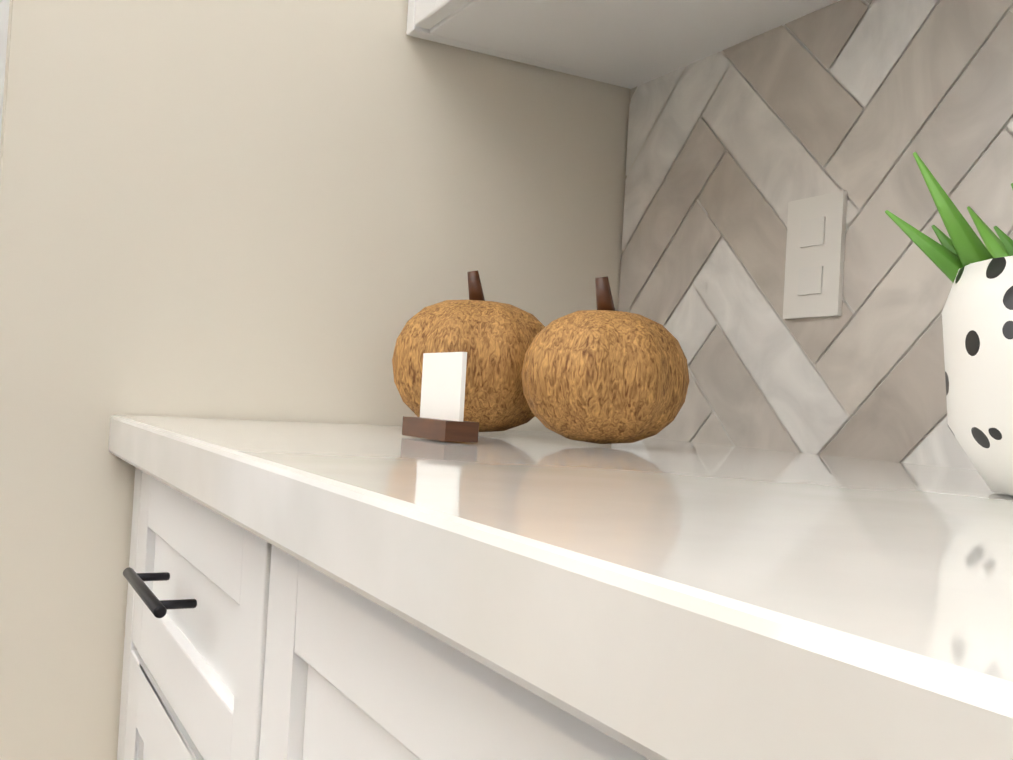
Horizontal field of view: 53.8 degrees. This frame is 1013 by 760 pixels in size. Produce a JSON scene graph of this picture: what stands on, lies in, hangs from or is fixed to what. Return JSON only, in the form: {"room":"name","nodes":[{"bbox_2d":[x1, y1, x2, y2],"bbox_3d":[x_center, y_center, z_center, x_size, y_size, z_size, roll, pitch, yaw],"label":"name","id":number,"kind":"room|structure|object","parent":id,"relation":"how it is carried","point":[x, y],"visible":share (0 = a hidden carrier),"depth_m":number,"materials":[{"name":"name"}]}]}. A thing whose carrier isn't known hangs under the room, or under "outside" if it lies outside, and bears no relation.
{"room":"kitchen","nodes":[
{"label":"kitchen","id":0,"kind":"room"},
{"bbox_2d":[0,0,12,193],"bbox_3d":[-2.489,-0.736,1.754,4.300,3.200,0.120,3,-1,19],"label":"wall","id":1,"kind":"structure","parent":0,"point":[6,80],"depth_m":0.99,"materials":[{"name":"beige paint"}]},
{"bbox_2d":[0,0,9,139],"bbox_3d":[-0.925,-0.163,1.183,0.919,2.205,0.146,3,-1,19],"label":"door frame","id":2,"kind":"structure","parent":1,"relation":"attached to","point":[4,11],"depth_m":0.99,"materials":[{"name":"white wood"}]},
{"bbox_2d":[0,0,630,759],"bbox_3d":[-0.092,-0.613,1.288,0.952,3.200,0.138,4,-1,-28],"label":"wall","id":3,"kind":"structure","parent":0,"point":[286,210],"depth_m":1.09,"materials":[{"name":"beige paint"}]},
{"bbox_2d":[406,0,735,103],"bbox_3d":[0.098,-0.933,1.202,0.333,1.067,0.178,4,-1,-28],"label":"upper cabinet","id":4,"kind":"object","parent":3,"relation":"attached to","point":[498,28],"depth_m":1.19,"materials":[{"name":"white wood"}]},
{"bbox_2d":[508,0,871,63],"bbox_3d":[0.189,-0.931,1.035,0.333,1.067,0.204,4,-1,-28],"label":"upper cabinet","id":5,"kind":"object","parent":0,"relation":"attached to","point":[734,31],"depth_m":1.09,"materials":[{"name":"white wood"}]},
{"bbox_2d":[848,0,899,11],"bbox_3d":[0.286,-0.930,0.856,0.333,1.067,0.203,4,-1,-28],"label":"upper cabinet","id":6,"kind":"object","parent":0,"relation":"attached to","point":[875,5],"depth_m":0.98,"materials":[{"name":"white wood"}]},
{"bbox_3d":[-0.936,0.912,-2.750,6.900,0.100,12.600,4,-1,-28],"label":"floor","id":7,"kind":"structure","parent":0,"visible":0},
{"bbox_2d":[117,476,171,759],"bbox_3d":[-0.106,0.540,1.107,0.606,0.890,0.178,4,-1,-28],"label":"base cabinet","id":8,"kind":"object","parent":7,"relation":"on","point":[146,575],"depth_m":0.94,"materials":[{"name":"white wood"}]},
{"bbox_2d":[156,500,227,759],"bbox_3d":[-0.006,0.542,0.944,0.585,0.890,0.204,4,-1,-28],"label":"base cabinet","id":9,"kind":"object","parent":7,"relation":"on","point":[196,570],"depth_m":0.77,"materials":[{"name":"white wood"}]},
{"bbox_2d":[212,532,315,759],"bbox_3d":[0.091,0.544,0.765,0.585,0.890,0.203,4,-1,-28],"label":"base cabinet","id":10,"kind":"object","parent":7,"relation":"on","point":[263,687],"depth_m":0.59,"materials":[{"name":"white wood"}]},
{"bbox_2d":[308,588,499,759],"bbox_3d":[0.188,0.546,0.586,0.585,0.890,0.204,4,-1,-28],"label":"base cabinet","id":11,"kind":"object","parent":7,"relation":"on","point":[374,695],"depth_m":0.43,"materials":[{"name":"white wood"}]},
{"bbox_2d":[108,415,1012,759],"bbox_3d":[0.155,0.079,0.652,0.634,0.040,1.218,4,-1,-28],"label":"countertop","id":12,"kind":"structure","parent":11,"relation":"on","point":[653,597],"depth_m":0.29,"materials":[{"name":"white stone"}]},
{"bbox_2d":[402,352,478,441],"bbox_3d":[-0.056,0.013,0.852,0.030,0.074,0.090,4,-1,-28],"label":"sign","id":13,"kind":"object","parent":12,"relation":"on","point":[441,417],"visible":0.96,"depth_m":0.84,"materials":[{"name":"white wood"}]},
{"bbox_2d":[392,270,544,431],"bbox_3d":[-0.033,-0.030,1.057,0.187,0.171,0.187,4,-1,-28],"label":"pumpkin","id":14,"kind":"object","parent":12,"relation":"on","point":[493,339],"visible":0.58,"depth_m":0.99,"materials":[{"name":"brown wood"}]},
{"bbox_2d":[521,276,688,443],"bbox_3d":[0.091,-0.018,0.931,0.159,0.156,0.159,4,-1,-28],"label":"pumpkin","id":15,"kind":"object","parent":12,"relation":"on","point":[605,372],"visible":1,"depth_m":0.88,"materials":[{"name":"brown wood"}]},
{"bbox_2d":[885,152,1012,494],"bbox_3d":[0.334,-0.036,0.560,0.191,0.203,0.206,4,-1,-28],"label":"succulent pot","id":16,"kind":"object","parent":12,"relation":"on","point":[977,317],"visible":1,"depth_m":0.54,"materials":[{"name":"white ceramic"}]},
{"bbox_2d":[496,700,595,759],"bbox_3d":[0.285,0.547,0.407,0.585,0.890,0.204,4,-1,-28],"label":"base cabinet","id":17,"kind":"object","parent":7,"relation":"on","point":[518,736],"depth_m":0.32,"materials":[{"name":"white wood"}]}
]}

